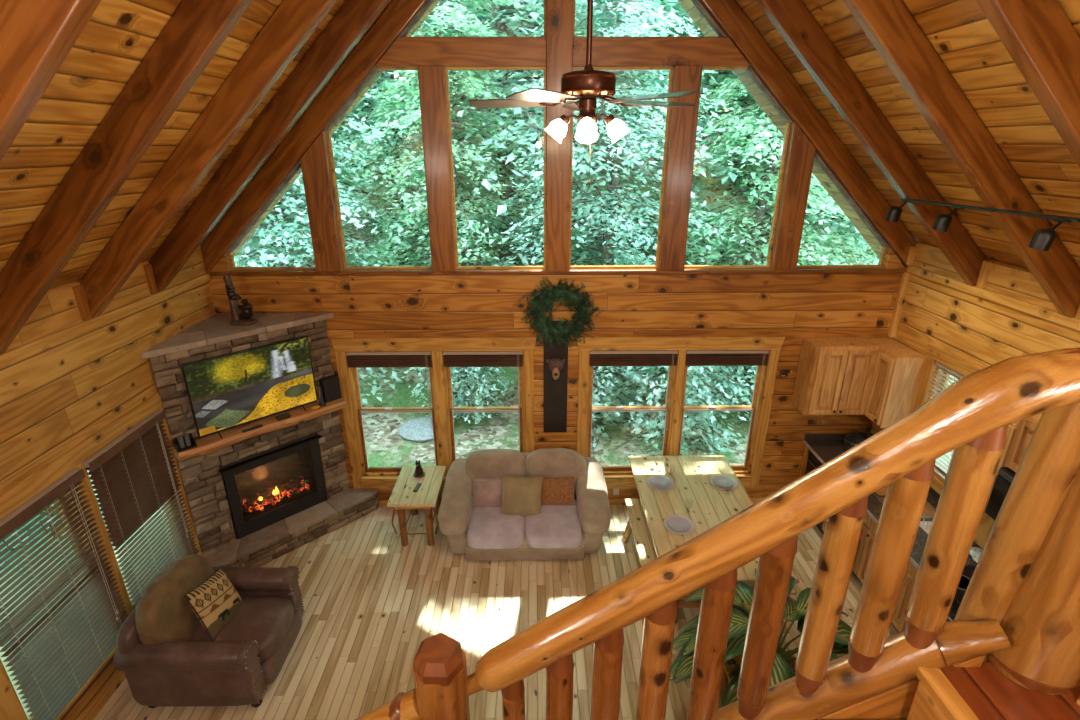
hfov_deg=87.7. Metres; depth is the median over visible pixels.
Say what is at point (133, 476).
blind
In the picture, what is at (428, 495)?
side table
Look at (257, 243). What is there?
leafy tree
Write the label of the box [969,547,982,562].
oven mitt
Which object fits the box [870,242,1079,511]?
wall
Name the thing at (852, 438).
slow cooker
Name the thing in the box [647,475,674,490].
dinner plate
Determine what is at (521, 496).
throw pillow
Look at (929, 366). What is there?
trim
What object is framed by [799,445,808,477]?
filler panel
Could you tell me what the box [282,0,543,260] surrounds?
leafy tree
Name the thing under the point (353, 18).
rafter
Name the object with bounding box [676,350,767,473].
window
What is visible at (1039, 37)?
rafter
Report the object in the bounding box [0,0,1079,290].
ceiling
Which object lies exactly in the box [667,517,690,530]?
salad plate
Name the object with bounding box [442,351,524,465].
window
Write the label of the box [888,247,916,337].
trim
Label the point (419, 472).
cat figurine
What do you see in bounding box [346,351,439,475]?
window
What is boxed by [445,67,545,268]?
window
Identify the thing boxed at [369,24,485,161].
leafy tree
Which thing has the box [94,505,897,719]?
floor
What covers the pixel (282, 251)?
leafy tree
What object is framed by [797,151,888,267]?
window
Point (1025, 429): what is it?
upper cabinet
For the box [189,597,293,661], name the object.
seat cushion
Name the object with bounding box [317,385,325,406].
router
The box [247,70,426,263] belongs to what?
leafy tree
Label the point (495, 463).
cushion
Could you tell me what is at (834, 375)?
upper cabinet
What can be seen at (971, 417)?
log railing
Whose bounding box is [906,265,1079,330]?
trim
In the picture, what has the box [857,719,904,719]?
stair tread
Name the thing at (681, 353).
trim
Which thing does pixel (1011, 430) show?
upper cabinet
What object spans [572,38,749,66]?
beam
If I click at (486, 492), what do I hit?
throw pillow
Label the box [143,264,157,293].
trim
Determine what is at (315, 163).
window post
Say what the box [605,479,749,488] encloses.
trim
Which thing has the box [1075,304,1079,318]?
trim
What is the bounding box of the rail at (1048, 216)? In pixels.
[902,198,1079,221]
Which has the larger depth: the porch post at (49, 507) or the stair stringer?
the porch post at (49, 507)
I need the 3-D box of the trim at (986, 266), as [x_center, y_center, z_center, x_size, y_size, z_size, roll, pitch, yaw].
[3.932,-0.624,4.627,0.030,0.230,0.825,0,21,0]
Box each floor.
[0,510,173,718]
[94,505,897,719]
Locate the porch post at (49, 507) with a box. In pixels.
[44,502,67,537]
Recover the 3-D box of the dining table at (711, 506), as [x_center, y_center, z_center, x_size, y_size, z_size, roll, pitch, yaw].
[1.629,1.850,5.868,1.145,0.750,2.055,0,21,0]
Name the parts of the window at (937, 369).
sash, sash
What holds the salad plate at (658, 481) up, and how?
on the dinner plate at (671, 486)
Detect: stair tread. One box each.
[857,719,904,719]
[909,662,1079,719]
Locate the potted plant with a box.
[669,568,851,707]
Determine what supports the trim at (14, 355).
attached to the wall at (52, 400)
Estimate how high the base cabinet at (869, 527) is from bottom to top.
0.860 m
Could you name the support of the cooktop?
in the stove at (968, 571)
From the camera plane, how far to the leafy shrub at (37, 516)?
6.22 m
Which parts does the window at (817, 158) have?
frame, sloped frame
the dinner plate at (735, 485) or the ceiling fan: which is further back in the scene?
the dinner plate at (735, 485)
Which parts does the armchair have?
frame, arm, nailhead trim, arm, nailhead trim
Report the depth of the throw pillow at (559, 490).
6.19 m
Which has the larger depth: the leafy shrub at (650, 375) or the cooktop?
the leafy shrub at (650, 375)
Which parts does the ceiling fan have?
blade, blade, lamp shade, blade, lamp shade, copper trim, pull chain, light arm, lamp shade, blade, blade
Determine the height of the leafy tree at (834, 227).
12.097 m
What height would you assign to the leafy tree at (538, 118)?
14.487 m
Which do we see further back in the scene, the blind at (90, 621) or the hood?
the hood
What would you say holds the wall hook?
attached to the wall at (795, 307)
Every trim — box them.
[0,273,210,368]
[0,392,162,519]
[0,407,201,719]
[55,549,199,719]
[72,285,91,320]
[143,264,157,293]
[205,268,906,275]
[330,337,536,351]
[335,351,533,488]
[361,476,445,480]
[362,480,444,489]
[432,351,449,475]
[577,336,784,350]
[577,350,779,487]
[604,473,751,478]
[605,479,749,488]
[669,350,685,455]
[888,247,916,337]
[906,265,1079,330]
[907,667,978,719]
[913,355,935,410]
[925,342,982,375]
[930,476,943,494]
[976,261,1037,287]
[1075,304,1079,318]
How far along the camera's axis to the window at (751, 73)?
5.68 m
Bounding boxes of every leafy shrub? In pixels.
[0,485,104,575]
[408,367,512,431]
[591,366,643,451]
[602,366,751,454]
[692,366,756,419]
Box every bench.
[621,499,656,618]
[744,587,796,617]
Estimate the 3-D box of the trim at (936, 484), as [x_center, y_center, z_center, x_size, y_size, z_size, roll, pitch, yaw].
[3.937,1.226,5.620,0.024,0.115,0.840,0,21,0]
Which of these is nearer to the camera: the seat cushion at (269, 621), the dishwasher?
the seat cushion at (269, 621)
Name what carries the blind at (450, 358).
attached to the window at (447, 370)
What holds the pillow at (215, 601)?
on the armchair
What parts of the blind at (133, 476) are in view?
pull cord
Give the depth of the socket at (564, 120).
2.88 m
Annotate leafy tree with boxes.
[234,89,414,403]
[237,221,273,266]
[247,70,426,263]
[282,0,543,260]
[292,0,719,265]
[338,0,543,373]
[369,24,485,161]
[394,0,580,149]
[451,0,777,249]
[482,0,748,384]
[510,15,697,70]
[609,0,866,264]
[645,70,868,264]
[685,70,876,264]
[696,103,878,264]
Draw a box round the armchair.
[113,554,304,708]
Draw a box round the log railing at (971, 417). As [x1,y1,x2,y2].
[355,347,1079,719]
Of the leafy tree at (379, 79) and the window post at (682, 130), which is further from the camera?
the leafy tree at (379, 79)
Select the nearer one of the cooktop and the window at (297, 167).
the cooktop
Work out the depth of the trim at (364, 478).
6.83 m
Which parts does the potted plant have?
stem, pot, stem, stem, stem, stem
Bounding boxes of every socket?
[560,114,569,124]
[582,113,591,118]
[605,114,614,124]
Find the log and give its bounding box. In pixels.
[954,402,1079,661]
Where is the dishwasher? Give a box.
[805,450,823,533]
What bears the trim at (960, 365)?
attached to the wall at (982, 332)
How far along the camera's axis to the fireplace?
5.97 m
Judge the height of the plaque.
1.370 m
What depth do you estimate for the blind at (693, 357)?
6.33 m
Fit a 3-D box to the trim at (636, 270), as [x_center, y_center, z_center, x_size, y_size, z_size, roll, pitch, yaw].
[0.205,-0.958,6.044,7.462,0.039,0.195,0,21,0]
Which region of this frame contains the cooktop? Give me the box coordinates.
[954,566,975,604]
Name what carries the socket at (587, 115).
attached to the ceiling fan
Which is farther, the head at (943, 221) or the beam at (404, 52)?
the beam at (404, 52)
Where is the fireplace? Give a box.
[141,313,378,566]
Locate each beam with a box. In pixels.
[375,38,545,66]
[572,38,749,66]
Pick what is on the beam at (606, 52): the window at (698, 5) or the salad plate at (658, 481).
the window at (698, 5)
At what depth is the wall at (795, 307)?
6.14 m
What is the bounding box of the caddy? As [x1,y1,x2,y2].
[173,433,196,451]
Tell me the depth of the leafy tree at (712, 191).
11.89 m
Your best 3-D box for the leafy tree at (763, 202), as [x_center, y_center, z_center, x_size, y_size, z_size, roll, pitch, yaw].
[4.341,-3.425,10.306,4.535,7.726,4.490,-11,24,-27]
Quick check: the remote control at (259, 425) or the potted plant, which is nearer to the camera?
the potted plant
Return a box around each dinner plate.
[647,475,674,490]
[663,515,694,534]
[709,475,737,489]
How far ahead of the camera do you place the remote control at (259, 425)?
5.65 m
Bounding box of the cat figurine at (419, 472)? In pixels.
[414,460,424,476]
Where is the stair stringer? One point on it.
(894, 703)
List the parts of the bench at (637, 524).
leg, seat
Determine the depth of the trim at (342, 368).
6.53 m
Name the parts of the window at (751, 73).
sloped frame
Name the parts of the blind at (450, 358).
rail, pull cord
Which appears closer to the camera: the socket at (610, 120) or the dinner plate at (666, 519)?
the socket at (610, 120)
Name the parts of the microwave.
control panel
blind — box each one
[0,468,128,719]
[83,410,198,606]
[346,351,432,435]
[443,351,522,423]
[589,350,677,437]
[685,350,768,437]
[927,361,963,480]
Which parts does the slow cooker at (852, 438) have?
lid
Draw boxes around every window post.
[300,131,343,270]
[418,66,455,270]
[546,0,573,270]
[658,65,702,269]
[770,122,815,269]
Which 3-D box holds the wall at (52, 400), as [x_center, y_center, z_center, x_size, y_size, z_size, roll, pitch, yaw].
[-3.564,2.067,2.002,0.160,3.360,9.524,0,21,0]
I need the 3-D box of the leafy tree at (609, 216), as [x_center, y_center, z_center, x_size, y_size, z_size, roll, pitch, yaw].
[1.214,-3.265,9.934,5.090,7.881,4.788,-19,28,-40]
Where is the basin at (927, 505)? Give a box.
[881,497,934,514]
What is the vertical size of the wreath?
0.833 m
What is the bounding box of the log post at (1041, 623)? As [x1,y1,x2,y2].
[987,468,1079,694]
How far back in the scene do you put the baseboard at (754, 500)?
7.01 m
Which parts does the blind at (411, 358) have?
rail, pull cord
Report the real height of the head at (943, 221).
0.183 m
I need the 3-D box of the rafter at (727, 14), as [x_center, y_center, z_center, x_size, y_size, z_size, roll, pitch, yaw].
[2.089,-2.844,5.343,3.679,3.962,0.190,0,21,0]
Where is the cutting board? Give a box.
[974,511,994,548]
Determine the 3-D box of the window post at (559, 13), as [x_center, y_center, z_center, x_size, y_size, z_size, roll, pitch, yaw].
[0.181,-2.655,5.401,0.245,3.594,0.185,0,21,0]
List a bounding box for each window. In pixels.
[0,490,103,719]
[108,494,186,608]
[226,161,315,269]
[325,67,431,268]
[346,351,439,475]
[398,0,545,37]
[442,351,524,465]
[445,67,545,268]
[569,67,672,268]
[573,0,726,37]
[586,351,677,473]
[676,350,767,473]
[684,66,791,267]
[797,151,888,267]
[928,366,949,475]
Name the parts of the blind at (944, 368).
rail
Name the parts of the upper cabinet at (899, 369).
panel, door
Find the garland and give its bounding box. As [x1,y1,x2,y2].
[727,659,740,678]
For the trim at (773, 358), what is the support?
attached to the wall at (795, 307)
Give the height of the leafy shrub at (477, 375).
2.087 m
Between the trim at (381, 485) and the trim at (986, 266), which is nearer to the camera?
the trim at (986, 266)
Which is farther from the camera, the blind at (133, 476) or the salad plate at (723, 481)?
the salad plate at (723, 481)
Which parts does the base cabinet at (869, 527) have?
door, panel, door, door, drawer, panel, drawer, panel, door, drawer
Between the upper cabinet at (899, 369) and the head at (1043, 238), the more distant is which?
the upper cabinet at (899, 369)
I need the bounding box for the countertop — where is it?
[803,433,982,568]
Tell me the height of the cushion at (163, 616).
0.581 m
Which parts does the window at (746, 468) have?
sash, sash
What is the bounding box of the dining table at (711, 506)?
[628,455,799,623]
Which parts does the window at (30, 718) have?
sash, sash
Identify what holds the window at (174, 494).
in the wall at (52, 400)
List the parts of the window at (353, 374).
sash, sash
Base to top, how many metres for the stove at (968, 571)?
1.100 m
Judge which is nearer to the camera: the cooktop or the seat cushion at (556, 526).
the cooktop
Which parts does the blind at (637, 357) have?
rail, pull cord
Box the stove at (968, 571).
[946,566,975,620]
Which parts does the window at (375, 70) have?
sloped frame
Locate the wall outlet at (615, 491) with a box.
[613,489,618,494]
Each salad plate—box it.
[650,476,670,487]
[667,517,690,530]
[713,476,733,486]
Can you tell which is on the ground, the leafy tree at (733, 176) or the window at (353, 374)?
the leafy tree at (733, 176)
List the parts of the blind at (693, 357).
rail, pull cord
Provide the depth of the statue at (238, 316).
5.66 m
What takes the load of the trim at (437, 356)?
attached to the wall at (795, 307)
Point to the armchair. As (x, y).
(166, 656)
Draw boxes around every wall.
[0,246,215,719]
[209,248,905,505]
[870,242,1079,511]
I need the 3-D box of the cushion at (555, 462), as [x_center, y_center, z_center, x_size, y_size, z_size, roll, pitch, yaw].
[0.177,1.298,6.511,0.716,0.583,0.323,0,21,0]
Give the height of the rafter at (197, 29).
4.012 m
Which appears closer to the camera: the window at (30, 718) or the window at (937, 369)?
the window at (30, 718)
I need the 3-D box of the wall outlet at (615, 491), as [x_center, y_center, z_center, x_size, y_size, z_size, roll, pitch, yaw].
[0.943,1.624,6.965,0.070,0.110,0.009,0,21,0]
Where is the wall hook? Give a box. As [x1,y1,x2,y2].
[780,369,791,376]
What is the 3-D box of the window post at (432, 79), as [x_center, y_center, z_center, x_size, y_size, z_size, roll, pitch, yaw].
[-1.021,-1.877,5.688,0.240,1.940,0.185,0,21,0]
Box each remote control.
[242,424,262,432]
[413,483,420,491]
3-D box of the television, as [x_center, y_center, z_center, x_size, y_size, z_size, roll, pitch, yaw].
[-2.864,0.269,5.674,0.166,0.793,1.180,19,28,41]
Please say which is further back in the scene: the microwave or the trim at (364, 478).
the trim at (364, 478)
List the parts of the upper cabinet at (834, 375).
panel, door, panel, door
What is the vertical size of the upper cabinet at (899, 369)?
0.795 m
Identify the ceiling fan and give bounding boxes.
[469,0,697,184]
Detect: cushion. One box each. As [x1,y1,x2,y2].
[135,554,213,644]
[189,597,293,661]
[465,448,525,478]
[467,507,524,548]
[525,500,581,548]
[526,448,585,493]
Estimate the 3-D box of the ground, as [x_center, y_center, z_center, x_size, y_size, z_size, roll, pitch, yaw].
[-0.127,-11.071,10.756,68.000,22.494,56.000,0,21,0]
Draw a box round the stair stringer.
[817,656,984,719]
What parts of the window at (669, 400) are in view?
sash, sash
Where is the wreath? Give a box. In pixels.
[517,276,604,347]
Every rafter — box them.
[0,0,101,161]
[0,0,252,353]
[80,0,336,317]
[149,0,389,291]
[201,0,427,271]
[699,0,915,267]
[756,0,985,285]
[843,0,1079,317]
[976,0,1079,166]
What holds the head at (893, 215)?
hanging from the rail at (1048, 216)
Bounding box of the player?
[275,413,290,420]
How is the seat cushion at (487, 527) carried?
on the loveseat
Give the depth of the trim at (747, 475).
6.86 m
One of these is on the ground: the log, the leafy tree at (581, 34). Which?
the leafy tree at (581, 34)
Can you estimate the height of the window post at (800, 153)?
1.450 m
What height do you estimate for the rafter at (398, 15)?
4.002 m
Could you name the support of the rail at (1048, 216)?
attached to the rafter at (889, 25)
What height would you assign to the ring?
0.100 m
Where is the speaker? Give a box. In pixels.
[319,374,341,402]
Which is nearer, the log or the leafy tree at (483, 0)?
the log
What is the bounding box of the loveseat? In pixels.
[438,448,610,559]
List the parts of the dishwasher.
control panel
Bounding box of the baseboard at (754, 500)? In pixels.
[381,498,762,505]
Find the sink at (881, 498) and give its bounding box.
[873,492,935,517]
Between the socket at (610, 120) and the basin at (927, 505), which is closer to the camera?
the socket at (610, 120)
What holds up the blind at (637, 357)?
attached to the window at (669, 400)
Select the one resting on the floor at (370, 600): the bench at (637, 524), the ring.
the bench at (637, 524)
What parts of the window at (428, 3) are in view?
sloped frame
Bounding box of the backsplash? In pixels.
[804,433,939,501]
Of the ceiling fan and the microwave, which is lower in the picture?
the microwave
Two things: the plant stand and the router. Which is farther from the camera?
the router
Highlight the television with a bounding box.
[180,336,317,438]
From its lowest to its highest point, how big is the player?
0.033 m
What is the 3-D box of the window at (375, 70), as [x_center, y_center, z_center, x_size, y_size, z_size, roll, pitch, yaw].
[-1.622,-1.880,5.695,0.961,1.938,0.101,0,21,0]
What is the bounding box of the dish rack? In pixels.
[919,519,931,534]
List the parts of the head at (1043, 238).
arm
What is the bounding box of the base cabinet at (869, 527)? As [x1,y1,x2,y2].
[822,485,932,632]
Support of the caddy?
on the fireplace
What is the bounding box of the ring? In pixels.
[399,417,433,441]
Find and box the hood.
[218,435,321,473]
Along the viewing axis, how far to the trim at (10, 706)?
4.45 m
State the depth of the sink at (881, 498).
5.50 m
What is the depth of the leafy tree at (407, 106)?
10.21 m
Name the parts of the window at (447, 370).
sash, sash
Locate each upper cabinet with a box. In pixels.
[792,337,879,414]
[864,338,926,427]
[984,421,1018,510]
[1005,413,1041,471]
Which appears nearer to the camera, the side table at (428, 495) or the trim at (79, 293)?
the trim at (79, 293)
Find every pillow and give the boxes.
[183,567,242,640]
[473,478,501,508]
[501,476,541,516]
[541,477,574,505]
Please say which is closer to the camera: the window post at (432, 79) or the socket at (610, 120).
the socket at (610, 120)
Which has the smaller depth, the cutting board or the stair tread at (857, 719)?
the stair tread at (857, 719)
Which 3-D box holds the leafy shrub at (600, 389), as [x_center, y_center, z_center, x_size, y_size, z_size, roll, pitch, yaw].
[0.769,0.322,9.987,2.269,2.551,2.274,15,25,34]
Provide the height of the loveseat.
0.954 m
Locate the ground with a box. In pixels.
[10,0,957,556]
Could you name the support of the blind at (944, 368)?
attached to the window at (937, 369)
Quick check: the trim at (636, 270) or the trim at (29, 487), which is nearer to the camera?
the trim at (29, 487)
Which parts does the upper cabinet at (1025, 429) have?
panel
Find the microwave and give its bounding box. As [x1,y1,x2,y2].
[985,467,1015,519]
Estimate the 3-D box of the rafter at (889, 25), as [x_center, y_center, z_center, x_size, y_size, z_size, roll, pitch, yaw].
[2.105,-2.135,3.474,3.679,3.972,0.100,0,21,0]
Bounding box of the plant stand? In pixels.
[721,654,795,688]
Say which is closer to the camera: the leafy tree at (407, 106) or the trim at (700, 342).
the trim at (700, 342)
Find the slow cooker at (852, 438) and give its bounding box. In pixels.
[843,431,870,450]
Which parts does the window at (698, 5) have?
sloped frame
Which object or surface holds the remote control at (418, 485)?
on the side table at (428, 495)
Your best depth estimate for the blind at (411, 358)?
6.31 m
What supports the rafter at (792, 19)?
attached to the ceiling
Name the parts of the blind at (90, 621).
rail, pull cord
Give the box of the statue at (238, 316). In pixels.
[222,272,257,324]
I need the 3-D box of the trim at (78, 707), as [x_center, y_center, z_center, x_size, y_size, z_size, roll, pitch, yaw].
[-3.493,2.349,4.822,0.080,0.160,1.990,0,21,0]
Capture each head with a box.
[885,201,911,221]
[932,207,963,231]
[1028,219,1070,250]
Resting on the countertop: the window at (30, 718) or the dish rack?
the dish rack
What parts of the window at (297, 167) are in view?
frame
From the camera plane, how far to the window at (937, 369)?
5.64 m
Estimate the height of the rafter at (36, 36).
4.012 m
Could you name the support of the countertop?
on the base cabinet at (869, 527)
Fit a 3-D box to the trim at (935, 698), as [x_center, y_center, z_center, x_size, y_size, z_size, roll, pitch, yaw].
[1.082,1.136,1.134,0.060,0.225,1.050,0,21,0]
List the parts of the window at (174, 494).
frame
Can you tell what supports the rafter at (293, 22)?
attached to the ceiling
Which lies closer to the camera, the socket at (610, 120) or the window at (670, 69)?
the socket at (610, 120)
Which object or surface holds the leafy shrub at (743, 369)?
on the ground
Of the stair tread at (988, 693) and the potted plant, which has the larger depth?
the potted plant
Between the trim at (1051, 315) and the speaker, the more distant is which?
the speaker
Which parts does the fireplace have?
panel, electric fireplace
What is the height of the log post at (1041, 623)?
0.819 m
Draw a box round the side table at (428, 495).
[387,466,445,545]
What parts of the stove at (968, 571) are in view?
oven door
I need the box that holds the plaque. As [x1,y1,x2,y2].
[544,321,568,431]
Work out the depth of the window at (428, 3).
5.22 m
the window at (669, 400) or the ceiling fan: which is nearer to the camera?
the ceiling fan
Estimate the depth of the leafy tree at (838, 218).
11.74 m
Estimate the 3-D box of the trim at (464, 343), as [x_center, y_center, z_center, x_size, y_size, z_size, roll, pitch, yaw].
[-1.178,-0.172,6.251,2.279,0.155,0.028,0,21,0]
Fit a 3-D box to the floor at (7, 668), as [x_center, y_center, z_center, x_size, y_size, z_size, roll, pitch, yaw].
[-4.727,3.647,2.596,2.151,0.150,9.524,0,21,0]
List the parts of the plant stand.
leg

